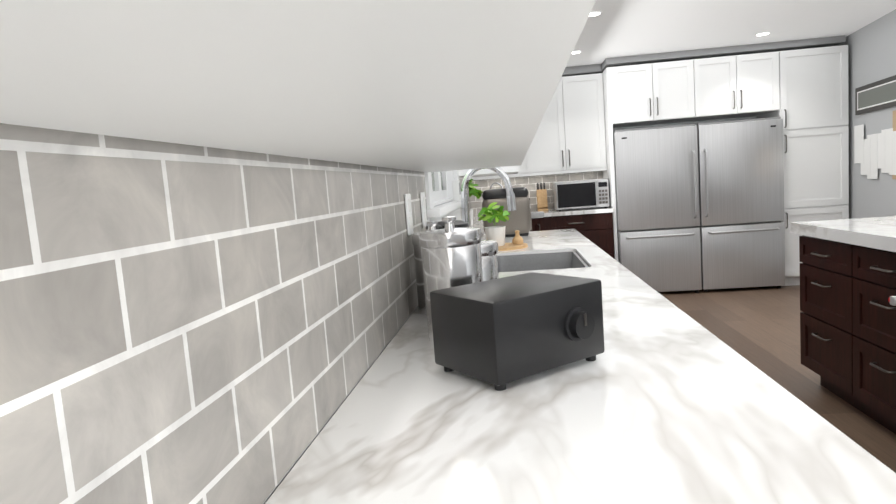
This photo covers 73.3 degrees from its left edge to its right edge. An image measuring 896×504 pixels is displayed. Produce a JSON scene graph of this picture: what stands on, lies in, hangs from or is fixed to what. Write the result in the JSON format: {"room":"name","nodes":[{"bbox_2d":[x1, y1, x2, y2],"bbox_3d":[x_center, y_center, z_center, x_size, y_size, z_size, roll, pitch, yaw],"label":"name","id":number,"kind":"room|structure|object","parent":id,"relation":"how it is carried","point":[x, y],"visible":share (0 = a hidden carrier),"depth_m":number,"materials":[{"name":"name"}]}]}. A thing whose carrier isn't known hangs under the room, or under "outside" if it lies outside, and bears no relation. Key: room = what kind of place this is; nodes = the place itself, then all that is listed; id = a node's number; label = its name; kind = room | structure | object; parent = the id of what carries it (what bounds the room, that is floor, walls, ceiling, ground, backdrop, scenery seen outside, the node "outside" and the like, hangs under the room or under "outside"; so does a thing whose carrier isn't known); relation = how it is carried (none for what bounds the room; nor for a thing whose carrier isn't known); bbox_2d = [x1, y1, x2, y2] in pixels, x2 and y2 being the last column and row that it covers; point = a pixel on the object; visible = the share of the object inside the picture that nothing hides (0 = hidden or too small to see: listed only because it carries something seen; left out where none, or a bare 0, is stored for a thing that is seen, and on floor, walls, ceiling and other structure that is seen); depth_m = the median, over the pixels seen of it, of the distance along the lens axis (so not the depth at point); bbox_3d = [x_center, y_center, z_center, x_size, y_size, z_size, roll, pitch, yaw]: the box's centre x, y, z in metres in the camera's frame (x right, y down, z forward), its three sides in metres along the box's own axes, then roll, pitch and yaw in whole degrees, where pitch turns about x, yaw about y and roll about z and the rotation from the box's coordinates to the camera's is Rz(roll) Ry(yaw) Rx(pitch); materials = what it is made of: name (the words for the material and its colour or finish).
{"room":"kitchen","nodes":[
{"label":"kitchen","id":0,"kind":"room"},
{"bbox_2d":[264,201,450,503],"bbox_3d":[-0.264,-0.035,0.884,0.100,2.440,6.660,-4,6,7],"label":"wall","id":1,"kind":"structure","parent":0,"point":[337,408],"depth_m":0.95,"materials":[{"name":"grey paint"}]},
{"bbox_2d":[0,123,470,503],"bbox_3d":[-0.102,-0.052,1.826,0.008,0.410,4.560,-4,6,7],"label":"wall tile","id":2,"kind":"structure","parent":1,"relation":"attached to","point":[185,324],"depth_m":0.54,"materials":[{"name":"grey tile"}]},
{"bbox_2d":[0,0,587,95],"bbox_3d":[-0.158,-0.619,0.168,0.343,0.985,0.545,-4,6,7],"label":"upper cabinet","id":3,"kind":"object","parent":1,"relation":"attached to","point":[134,47],"depth_m":0.21,"materials":[{"name":"white"}]},
{"bbox_2d":[144,52,563,131],"bbox_3d":[-0.114,-0.666,0.577,0.343,0.985,0.545,-4,6,7],"label":"upper cabinet","id":4,"kind":"object","parent":1,"relation":"attached to","point":[431,85],"depth_m":0.35,"materials":[{"name":"white"}]},
{"bbox_2d":[404,194,413,235],"bbox_3d":[-0.109,-0.106,1.705,0.008,0.115,0.072,-4,6,7],"label":"electrical outlet","id":5,"kind":"object","parent":1,"relation":"attached to","point":[409,218],"depth_m":1.68,"materials":[{"name":"white plastic"}]},
{"bbox_2d":[300,112,539,147],"bbox_3d":[-0.069,-0.713,0.987,0.343,0.985,0.545,-4,6,7],"label":"upper cabinet","id":6,"kind":"object","parent":1,"relation":"attached to","point":[487,127],"depth_m":0.59,"materials":[{"name":"white"}]},
{"bbox_2d":[420,192,426,227],"bbox_3d":[-0.079,-0.138,1.981,0.008,0.115,0.072,-4,6,7],"label":"electrical outlet","id":7,"kind":"object","parent":1,"relation":"attached to","point":[422,194],"depth_m":1.96,"materials":[{"name":"white plastic"}]},
{"bbox_2d":[424,170,460,221],"bbox_3d":[-0.069,-0.642,2.646,0.154,1.080,1.230,-4,6,7],"label":"window","id":8,"kind":"structure","parent":1,"relation":"in","point":[438,187],"depth_m":2.74,"materials":[{"name":"white"}]},
{"bbox_2d":[452,180,460,200],"bbox_3d":[0.044,-0.305,2.996,0.035,0.100,0.080,-4,6,7],"label":"gadget","id":9,"kind":"object","parent":8,"relation":"on","point":[456,186],"visible":0.96,"depth_m":2.96,"materials":[{"name":"white"}]},
{"bbox_2d":[372,136,531,159],"bbox_3d":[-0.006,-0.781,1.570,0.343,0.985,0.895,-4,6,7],"label":"upper cabinet","id":10,"kind":"object","parent":1,"relation":"attached to","point":[498,144],"depth_m":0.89,"materials":[{"name":"white wood"}]},
{"bbox_2d":[458,166,517,176],"bbox_3d":[0.233,-0.985,3.579,0.379,1.044,0.792,-4,6,7],"label":"upper cabinet","id":11,"kind":"object","parent":1,"relation":"attached to","point":[506,169],"depth_m":3.25,"materials":[{"name":"white wood"}]},
{"bbox_2d":[602,59,701,128],"bbox_3d":[2.115,-1.643,6.336,0.867,0.565,0.608,-4,6,7],"label":"upper cabinet","id":12,"kind":"object","parent":0,"relation":"attached to","point":[662,93],"depth_m":6.05,"materials":[{"name":"white wood"}]},
{"bbox_2d":[566,0,895,66],"bbox_3d":[3.033,-1.659,1.806,7.435,0.100,9.560,-4,6,7],"label":"ceiling","id":13,"kind":"structure","parent":0,"point":[618,28],"depth_m":5.02,"materials":[{"name":"white paint"}]},
{"bbox_2d":[589,11,601,16],"bbox_3d":[1.063,-1.741,4.410,0.131,0.003,0.131,-4,6,1],"label":"recessed light","id":14,"kind":"object","parent":13,"relation":"in","point":[595,13],"depth_m":4.40,"materials":[{"name":"white plastic"}]},
{"bbox_2d":[562,35,845,76],"bbox_3d":[1.907,-1.973,6.346,3.993,0.078,0.558,-4,6,7],"label":"crown molding","id":15,"kind":"structure","parent":13,"relation":"attached to","point":[709,53],"depth_m":6.02,"materials":[{"name":"grey wood"}]},
{"bbox_2d":[754,32,769,35],"bbox_3d":[2.880,-1.995,5.520,0.131,0.003,0.131,-4,6,1],"label":"recessed light","id":16,"kind":"object","parent":13,"relation":"in","point":[760,34],"depth_m":5.51,"materials":[{"name":"white plastic"}]},
{"bbox_2d":[686,51,781,123],"bbox_3d":[2.854,-1.688,6.251,0.866,0.565,0.608,-4,6,7],"label":"upper cabinet","id":17,"kind":"object","parent":0,"relation":"attached to","point":[735,87],"depth_m":5.95,"materials":[{"name":"white wood"}]},
{"bbox_2d":[658,285,895,472],"bbox_3d":[3.219,0.860,2.077,7.435,0.100,9.560,-4,6,7],"label":"floor","id":18,"kind":"structure","parent":0,"point":[758,327],"depth_m":4.34,"materials":[{"name":"brown wood"}]},
{"bbox_2d":[530,224,541,230],"bbox_3d":[0.812,0.047,6.210,0.320,0.633,0.320,-4,6,7],"label":"base cabinet","id":19,"kind":"object","parent":18,"relation":"on","point":[535,227],"depth_m":6.27,"materials":[{"name":"brown wood"}]},
{"bbox_2d":[531,212,614,258],"bbox_3d":[1.361,0.019,6.581,0.801,0.878,0.651,-4,6,7],"label":"base cabinet","id":20,"kind":"object","parent":18,"relation":"on","point":[596,229],"depth_m":6.26,"materials":[{"name":"brown wood"}]},
{"bbox_2d":[471,215,484,234],"bbox_3d":[0.267,-0.258,5.586,0.690,0.040,2.788,-4,6,7],"label":"countertop","id":21,"kind":"structure","parent":20,"relation":"on","point":[479,224],"depth_m":5.27,"materials":[{"name":"stone"}]},
{"bbox_2d":[468,179,481,225],"bbox_3d":[0.131,-0.419,5.112,0.360,0.402,0.355,-4,6,7],"label":"potted plant","id":22,"kind":"object","parent":21,"relation":"on","point":[475,192],"visible":0.23,"depth_m":5.07,"materials":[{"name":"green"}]},
{"bbox_2d":[490,182,502,188],"bbox_3d":[0.485,-0.524,6.061,0.161,0.354,0.086,-4,6,7],"label":"faucet","id":23,"kind":"object","parent":21,"relation":"on","point":[499,184],"visible":0.44,"depth_m":6.02,"materials":[{"name":"silver metal"}]},
{"bbox_2d":[531,207,612,216],"bbox_3d":[1.210,-0.415,6.403,1.013,0.040,0.937,-4,6,7],"label":"countertop","id":24,"kind":"structure","parent":20,"relation":"on","point":[554,212],"depth_m":6.24,"materials":[{"name":"stone"}]},
{"bbox_2d":[536,183,547,211],"bbox_3d":[1.044,-0.611,6.698,0.110,0.312,0.236,-4,6,7],"label":"knife block","id":25,"kind":"object","parent":24,"relation":"on","point":[542,202],"visible":1,"depth_m":6.66,"materials":[{"name":"brown wood"}]},
{"bbox_2d":[553,179,609,210],"bbox_3d":[1.436,-0.620,6.534,0.555,0.305,0.402,-4,6,7],"label":"microwave","id":26,"kind":"object","parent":24,"relation":"on","point":[581,194],"visible":1,"depth_m":6.34,"materials":[{"name":"metal"}]},
{"bbox_2d":[613,124,701,292],"bbox_3d":[2.164,-0.436,6.380,0.794,1.705,0.721,-4,6,7],"label":"fridge","id":27,"kind":"object","parent":18,"relation":"on","point":[657,202],"visible":0.92,"depth_m":6.08,"materials":[{"name":"metal"}]},
{"bbox_2d":[697,117,784,291],"bbox_3d":[2.961,-0.485,6.288,0.794,1.705,0.721,-4,6,7],"label":"fridge","id":28,"kind":"object","parent":18,"relation":"on","point":[741,192],"visible":0.94,"depth_m":5.99,"materials":[{"name":"metal"}]},
{"bbox_2d":[754,45,848,285],"bbox_3d":[3.662,-0.854,6.260,0.633,2.340,0.608,-4,6,7],"label":"tall cabinet","id":29,"kind":"object","parent":18,"relation":"on","point":[802,94],"depth_m":5.93,"materials":[{"name":"white wood"}]},
{"bbox_2d":[799,235,846,401],"bbox_3d":[2.674,0.308,3.086,1.420,0.858,0.558,-4,6,7],"label":"base cabinet","id":30,"kind":"object","parent":18,"relation":"on","point":[823,269],"depth_m":3.16,"materials":[{"name":"brown wood"}]},
{"bbox_2d":[847,244,895,433],"bbox_3d":[2.615,0.371,2.545,1.420,0.858,0.537,-4,6,7],"label":"base cabinet","id":31,"kind":"object","parent":18,"relation":"on","point":[848,332],"depth_m":2.74,"materials":[{"name":"brown wood"}]},
{"bbox_2d":[790,216,895,251],"bbox_3d":[2.513,-0.012,1.858,1.480,0.060,2.974,-4,6,7],"label":"countertop","id":32,"kind":"structure","parent":31,"relation":"on","point":[876,232],"depth_m":2.94,"materials":[{"name":"stone"}]},
{"bbox_2d":[888,296,895,305],"bbox_3d":[2.050,0.433,1.879,0.775,0.960,0.903,-4,6,7],"label":"range","id":33,"kind":"object","parent":18,"relation":"on","point":[891,300],"visible":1,"depth_m":2.29,"materials":[{"name":"metal"}]},
{"bbox_3d":[0.307,0.604,1.878,0.706,0.878,4.600,-4,6,7],"label":"base cabinet","id":34,"kind":"object","parent":18,"relation":"on","visible":0},
{"bbox_2d":[265,229,895,503],"bbox_3d":[0.266,0.146,1.835,0.690,0.040,4.610,-4,6,7],"label":"countertop","id":35,"kind":"structure","parent":34,"relation":"on","point":[660,399],"depth_m":0.81,"materials":[{"name":"stone"}]},
{"bbox_2d":[412,221,436,313],"bbox_3d":[-0.037,0.038,1.678,0.115,0.252,0.116,-4,6,7],"label":"medium canister","id":36,"kind":"object","parent":35,"relation":"on","point":[431,225],"visible":0.33,"depth_m":1.65,"materials":[{"name":"silver metal"}]},
{"bbox_2d":[426,220,468,230],"bbox_3d":[0.004,0.022,1.879,0.168,0.236,0.255,-4,6,7],"label":"kettle","id":37,"kind":"object","parent":35,"relation":"on","point":[457,224],"visible":0.1,"depth_m":1.84,"materials":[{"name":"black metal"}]},
{"bbox_2d":[419,216,482,343],"bbox_3d":[0.012,0.058,1.346,0.139,0.277,0.139,-4,6,7],"label":"canister","id":38,"kind":"object","parent":35,"relation":"on","point":[451,255],"visible":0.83,"depth_m":1.29,"materials":[{"name":"silver metal"}]},
{"bbox_2d":[461,167,515,224],"bbox_3d":[0.177,-0.186,2.737,0.263,0.440,0.103,-4,6,7],"label":"faucet","id":39,"kind":"object","parent":35,"relation":"on","point":[510,194],"visible":0.46,"depth_m":2.69,"materials":[{"name":"silver metal"}]},
{"bbox_2d":[480,240,498,280],"bbox_3d":[0.044,0.060,1.540,0.176,0.227,0.176,-4,6,7],"label":"canister","id":40,"kind":"object","parent":35,"relation":"on","point":[489,251],"visible":0.17,"depth_m":1.48,"materials":[{"name":"silver metal"}]},
{"bbox_2d":[482,187,543,236],"bbox_3d":[0.425,-0.263,3.911,0.390,0.305,0.300,-4,6,7],"label":"air fryer","id":41,"kind":"object","parent":35,"relation":"on","point":[521,216],"visible":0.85,"depth_m":3.77,"materials":[{"name":"grey"}]},
{"bbox_2d":[498,243,527,250],"bbox_3d":[0.285,-0.028,3.184,0.270,0.014,0.270,-4,6,7],"label":"round board","id":42,"kind":"object","parent":35,"relation":"on","point":[508,246],"visible":0.46,"depth_m":3.09,"materials":[{"name":"brown wood"}]},
{"bbox_2d":[478,202,509,245],"bbox_3d":[0.245,-0.148,3.182,0.176,0.231,0.208,-4,6,7],"label":"potted plant","id":43,"kind":"object","parent":42,"relation":"on","point":[496,233],"visible":0.88,"depth_m":3.14,"materials":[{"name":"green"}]},
{"bbox_2d":[512,230,522,243],"bbox_3d":[0.368,-0.079,3.190,0.060,0.075,0.060,-4,6,7],"label":"dish brush","id":44,"kind":"object","parent":42,"relation":"on","point":[517,239],"visible":1,"depth_m":3.17,"materials":[{"name":"brown wood"}]},
{"bbox_2d":[430,272,604,390],"bbox_3d":[0.136,0.137,1.111,0.260,0.152,0.214,-8,7,-34],"label":"radio","id":45,"kind":"object","parent":35,"relation":"on","point":[499,333],"visible":0.98,"depth_m":1.04,"materials":[{"name":"black plastic"},{"name":"rubber"}]},
{"bbox_2d":[497,251,587,271],"bbox_3d":[0.396,0.165,2.648,0.394,0.242,0.654,-4,6,7],"label":"sink","id":46,"kind":"object","parent":35,"relation":"in","point":[540,261],"visible":0.12,"depth_m":2.94,"materials":[{"name":"metal"}]},
{"bbox_2d":[837,9,895,218],"bbox_3d":[3.879,-0.803,5.173,0.583,2.440,2.763,-4,6,7],"label":"wall","id":47,"kind":"structure","parent":0,"point":[872,52],"depth_m":5.04,"materials":[{"name":"grey paint"}]},
{"bbox_2d":[854,110,895,178],"bbox_3d":[3.784,-0.919,5.232,0.153,0.570,1.202,-4,6,7],"label":"wall art","id":48,"kind":"object","parent":47,"relation":"attached to","point":[873,153],"visible":0.94,"depth_m":5.38,"materials":[{"name":"beige"}]},
{"bbox_2d":[855,75,895,114],"bbox_3d":[3.748,-1.358,5.170,0.023,0.250,1.180,-3,6,14],"label":"picture frame","id":49,"kind":"object","parent":47,"relation":"attached to","point":[876,95],"visible":1,"depth_m":5.30,"materials":[{"name":"grey"}]},
{"bbox_3d":[2.271,-0.856,6.771,4.485,2.440,0.100,-4,6,7],"label":"wall","id":50,"kind":"structure","parent":0,"visible":0},
{"bbox_2d":[471,145,534,180],"bbox_3d":[0.440,-1.339,6.697,0.926,0.988,0.325,-4,6,7],"label":"upper cabinet","id":51,"kind":"object","parent":50,"relation":"attached to","point":[528,164],"depth_m":6.54,"materials":[{"name":"white wood"}]},
{"bbox_2d":[468,171,602,214],"bbox_3d":[0.902,-0.672,6.886,1.707,0.410,0.008,-4,6,7],"label":"wall tile","id":52,"kind":"structure","parent":50,"relation":"attached to","point":[529,183],"depth_m":6.87,"materials":[{"name":"grey tile"}]},
{"bbox_2d":[531,73,606,172],"bbox_3d":[1.230,-1.388,6.606,0.911,0.988,0.325,-4,6,7],"label":"upper cabinet","id":53,"kind":"object","parent":50,"relation":"attached to","point":[569,136],"depth_m":6.45,"materials":[{"name":"white wood"}]}
]}

